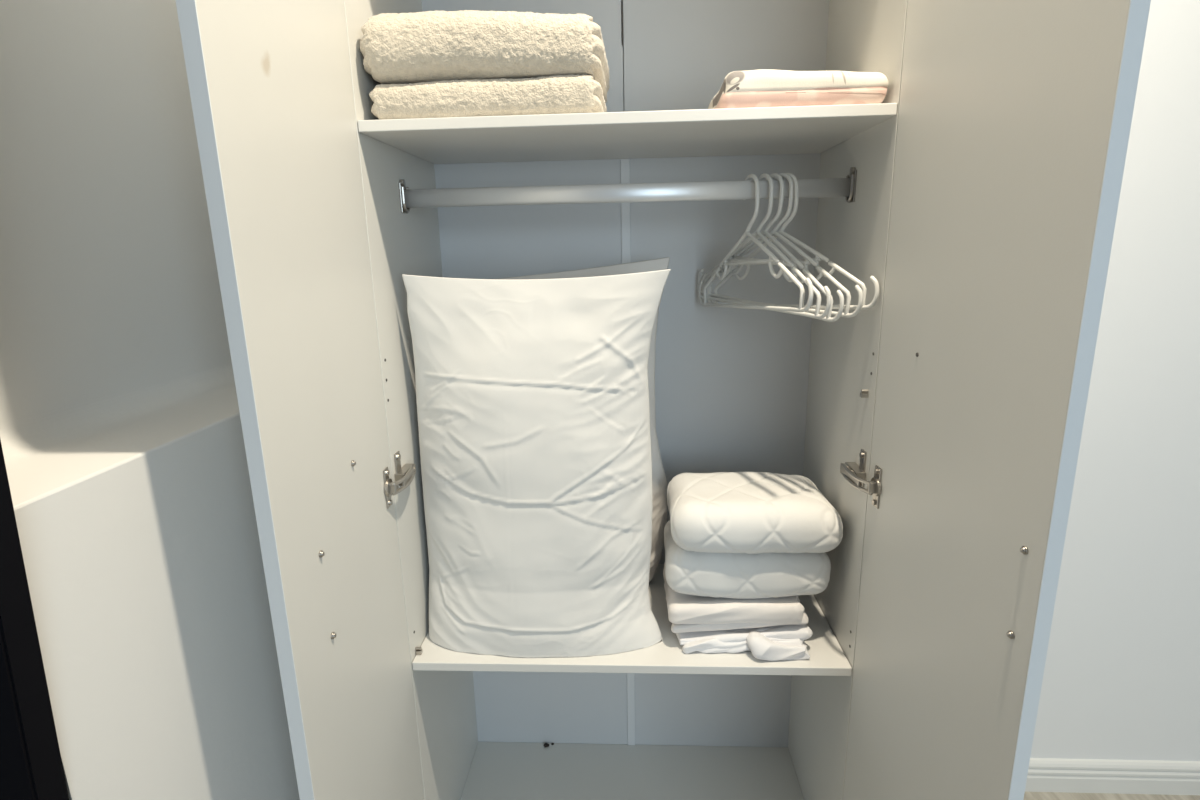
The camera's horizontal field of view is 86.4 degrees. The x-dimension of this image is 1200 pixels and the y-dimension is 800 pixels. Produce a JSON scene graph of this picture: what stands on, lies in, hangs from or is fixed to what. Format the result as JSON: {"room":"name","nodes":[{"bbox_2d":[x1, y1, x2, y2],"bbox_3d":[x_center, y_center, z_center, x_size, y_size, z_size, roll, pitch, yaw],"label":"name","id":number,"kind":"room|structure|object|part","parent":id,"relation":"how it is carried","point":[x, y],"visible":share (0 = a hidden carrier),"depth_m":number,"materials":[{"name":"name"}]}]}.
{"room":"bedroom","nodes":[
{"label":"bedroom","id":0,"kind":"room"},
{"bbox_2d":[0,0,230,425],"bbox_3d":[-0.630,-0.187,0.909,0.117,2.600,0.935,-1,13,3],"label":"wall","id":1,"kind":"structure","parent":0,"point":[109,279],"depth_m":0.74,"materials":[{"name":"paint"}]},
{"bbox_2d":[0,361,299,799],"bbox_3d":[-0.489,0.513,1.069,0.135,1.159,0.935,-1,13,3],"label":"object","id":2,"kind":"structure","parent":1,"relation":"attached to","point":[134,510],"depth_m":0.66,"materials":[{"name":"paint"}]},
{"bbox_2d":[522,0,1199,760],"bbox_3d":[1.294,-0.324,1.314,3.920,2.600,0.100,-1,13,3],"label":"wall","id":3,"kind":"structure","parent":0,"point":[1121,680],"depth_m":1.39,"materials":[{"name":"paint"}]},
{"bbox_2d":[1025,758,1199,794],"bbox_3d":[1.878,0.909,1.519,2.798,0.084,0.015,-1,13,3],"label":"baseboard","id":4,"kind":"structure","parent":3,"relation":"attached to","point":[1160,777],"depth_m":1.55,"materials":[{"name":"white paint"}]},
{"bbox_2d":[1023,792,1199,799],"bbox_3d":[0.496,1.388,-0.087,5.400,0.050,3.692,-1,13,3],"label":"floor","id":5,"kind":"structure","parent":0,"point":[1027,795],"depth_m":1.54,"materials":[{"name":"brown wood"}]},
{"bbox_2d":[0,440,68,799],"bbox_3d":[-0.792,0.243,0.519,0.811,1.950,0.028,-1,13,3],"label":"panel","id":6,"kind":"object","parent":5,"relation":"on","point":[31,767],"visible":1,"depth_m":0.49,"materials":[{"name":"black paint"}]},
{"bbox_2d":[175,0,1150,799],"bbox_3d":[0.052,0.144,1.024,0.817,1.876,0.776,-1,13,3],"label":"wardrobe","id":7,"kind":"object","parent":5,"relation":"on","point":[941,421],"visible":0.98,"depth_m":0.92,"materials":[{"name":"white laminate"}]},
{"bbox_3d":[-0.341,0.149,0.848,0.016,1.783,0.393,-2,13,-2],"label":"door","id":8,"kind":"part","parent":7,"relation":"part of","materials":[{"name":"white laminate"}]},
{"bbox_2d":[399,179,409,213],"bbox_3d":[-0.337,-0.351,1.103,0.009,0.056,0.030,-1,13,3],"label":"socket","id":9,"kind":"object","parent":7,"relation":"attached to","point":[404,191],"depth_m":1.09,"materials":[{"name":"silver metal"}]},
{"bbox_3d":[-0.328,0.117,1.081,0.020,0.067,0.054,-1,13,3],"label":"mounting plate","id":10,"kind":"part","parent":7,"relation":"part of","materials":[{"name":"silver metal"}]},
{"bbox_3d":[-0.338,0.101,1.237,0.016,1.876,0.381,-1,13,3],"label":"panel","id":11,"kind":"part","parent":7,"relation":"part of","materials":[{"name":"white laminate"}]},
{"bbox_2d":[369,74,606,119],"bbox_3d":[-0.162,-0.469,1.059,0.346,0.056,0.296,-1,13,3],"label":"folded towel","id":12,"kind":"object","parent":7,"relation":"on","point":[571,93],"visible":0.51,"depth_m":0.92,"materials":[{"name":"beige fabric"}]},
{"bbox_2d":[360,10,609,102],"bbox_3d":[-0.165,-0.542,1.037,0.362,0.095,0.303,-1,13,3],"label":"folded towel","id":13,"kind":"object","parent":12,"relation":"on","point":[427,46],"visible":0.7,"depth_m":0.90,"materials":[{"name":"beige fabric"}]},
{"bbox_3d":[-0.132,0.006,1.389,0.381,1.738,0.003,-1,13,3],"label":"panel","id":14,"kind":"part","parent":7,"relation":"part of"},
{"bbox_2d":[402,269,670,657],"bbox_3d":[-0.103,0.113,1.130,0.448,0.669,0.165,-1,13,3],"label":"pillow","id":15,"kind":"object","parent":7,"relation":"on","point":[532,395],"visible":1,"depth_m":1.08,"materials":[{"name":"white fabric"}]},
{"bbox_2d":[498,257,669,581],"bbox_3d":[-0.068,0.064,1.299,0.415,0.685,0.170,-1,13,3],"label":"pillow","id":16,"kind":"object","parent":7,"relation":"on","point":[659,482],"visible":0.06,"depth_m":1.26,"materials":[{"name":"white fabric"}]},
{"bbox_2d":[358,103,896,163],"bbox_3d":[0.039,-0.442,1.082,0.762,0.016,0.368,-1,13,3],"label":"shelf","id":17,"kind":"object","parent":7,"relation":"attached to","point":[820,132],"depth_m":1.00,"materials":[{"name":"white"}]},
{"bbox_3d":[0.040,-0.351,1.085,0.758,0.030,0.016,-1,13,3],"label":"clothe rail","id":18,"kind":"part","parent":7,"relation":"part of","materials":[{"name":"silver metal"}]},
{"bbox_2d":[412,564,851,675],"bbox_3d":[0.058,0.425,1.288,0.762,0.016,0.368,-1,13,3],"label":"shelf","id":19,"kind":"object","parent":7,"relation":"attached to","point":[829,656],"depth_m":1.13,"materials":[{"name":"white wood"}]},
{"bbox_3d":[0.068,0.901,1.402,0.764,0.016,0.367,-1,13,3],"label":"panel","id":20,"kind":"part","parent":7,"relation":"part of","materials":[{"name":"white laminate"}]},
{"bbox_3d":[0.250,0.003,1.370,0.381,1.738,0.003,-1,13,3],"label":"panel","id":21,"kind":"part","parent":7,"relation":"part of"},
{"bbox_2d":[676,599,812,660],"bbox_3d":[0.260,0.408,1.207,0.247,0.046,0.224,-1,13,3],"label":"sheet","id":22,"kind":"object","parent":7,"relation":"on","point":[779,642],"visible":0.41,"depth_m":1.13,"materials":[{"name":"white fabric"}]},
{"bbox_2d":[663,563,807,632],"bbox_3d":[0.249,0.368,1.218,0.252,0.062,0.199,-1,13,3],"label":"sheet","id":23,"kind":"object","parent":22,"relation":"on","point":[686,612],"visible":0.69,"depth_m":1.13,"materials":[{"name":"white fabric"}]},
{"bbox_2d":[664,520,830,598],"bbox_3d":[0.267,0.290,1.202,0.296,0.094,0.201,-1,13,3],"label":"protector","id":24,"kind":"object","parent":23,"relation":"on","point":[724,575],"visible":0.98,"depth_m":1.11,"materials":[{"name":"white fabric"}]},
{"bbox_2d":[667,472,842,553],"bbox_3d":[0.273,0.202,1.175,0.298,0.093,0.225,-1,13,3],"label":"protector","id":25,"kind":"object","parent":24,"relation":"on","point":[717,512],"visible":1,"depth_m":1.08,"materials":[{"name":"white fabric"}]},
{"bbox_2d":[699,174,812,311],"bbox_3d":[0.254,-0.265,1.096,0.007,0.233,0.386,-5,14,-16],"label":"hanger","id":26,"kind":"object","parent":7,"relation":"hanging from","point":[772,258],"visible":0.93,"depth_m":1.06,"materials":[{"name":"white plastic"}]},
{"bbox_3d":[0.254,-0.225,1.108,0.007,0.133,0.387,-5,11,-16],"label":"frame","id":27,"kind":"part","parent":26,"relation":"part of","materials":[{"name":"white plastic"}]},
{"bbox_2d":[698,174,830,318],"bbox_3d":[0.271,-0.272,1.106,0.007,0.224,0.387,-6,16,-21],"label":"hanger","id":28,"kind":"object","parent":7,"relation":"hanging from","point":[817,315],"visible":0.81,"depth_m":1.06,"materials":[{"name":"white plastic"}]},
{"bbox_3d":[0.272,-0.228,1.117,0.007,0.133,0.387,-6,16,-21],"label":"frame","id":29,"kind":"part","parent":28,"relation":"part of","materials":[{"name":"white plastic"}]},
{"bbox_2d":[698,173,843,321],"bbox_3d":[0.282,-0.269,1.115,0.007,0.234,0.386,-7,15,-25],"label":"hanger","id":30,"kind":"object","parent":7,"relation":"hanging from","point":[796,262],"visible":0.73,"depth_m":1.06,"materials":[{"name":"white plastic"}]},
{"bbox_3d":[0.284,-0.230,1.121,0.007,0.133,0.387,-7,19,-25],"label":"frame","id":31,"kind":"part","parent":30,"relation":"part of","materials":[{"name":"white plastic"}]},
{"bbox_2d":[701,173,862,317],"bbox_3d":[0.300,-0.272,1.103,0.008,0.224,0.387,-9,17,-28],"label":"hanger","id":32,"kind":"object","parent":7,"relation":"hanging from","point":[809,260],"visible":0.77,"depth_m":1.05,"materials":[{"name":"white plastic"}]},
{"bbox_3d":[0.300,-0.228,1.115,0.007,0.133,0.387,-8,17,-28],"label":"frame","id":33,"kind":"part","parent":32,"relation":"part of","materials":[{"name":"white plastic"}]},
{"bbox_2d":[707,173,878,309],"bbox_3d":[0.312,-0.265,1.093,0.007,0.233,0.386,-9,15,-30],"label":"hanger","id":34,"kind":"object","parent":7,"relation":"hanging from","point":[819,256],"visible":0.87,"depth_m":1.05,"materials":[{"name":"white plastic"}]},
{"bbox_3d":[0.312,-0.225,1.104,0.007,0.133,0.387,-9,12,-30],"label":"frame","id":35,"kind":"part","parent":34,"relation":"part of","materials":[{"name":"white plastic"}]},
{"bbox_2d":[708,69,887,108],"bbox_3d":[0.296,-0.468,1.011,0.239,0.057,0.236,-1,13,3],"label":"folded blanket","id":36,"kind":"object","parent":7,"relation":"on","point":[761,87],"visible":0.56,"depth_m":0.90,"materials":[{"name":"white fabric"}]},
{"bbox_3d":[0.441,0.095,1.197,0.016,1.876,0.381,-1,13,3],"label":"panel","id":37,"kind":"part","parent":7,"relation":"part of","materials":[{"name":"white laminate"}]},
{"bbox_2d":[845,167,856,202],"bbox_3d":[0.417,-0.358,1.064,0.009,0.056,0.030,-1,13,3],"label":"socket","id":38,"kind":"object","parent":7,"relation":"attached to","point":[851,179],"depth_m":1.06,"materials":[{"name":"silver metal"}]},
{"bbox_3d":[0.415,0.111,1.042,0.020,0.067,0.054,-1,13,3],"label":"mounting plate","id":39,"kind":"part","parent":7,"relation":"part of","materials":[{"name":"silver metal"}]},
{"bbox_3d":[0.432,0.142,0.809,0.016,1.783,0.393,-1,13,0],"label":"door","id":40,"kind":"part","parent":7,"relation":"part of","materials":[{"name":"white laminate"}]}
]}

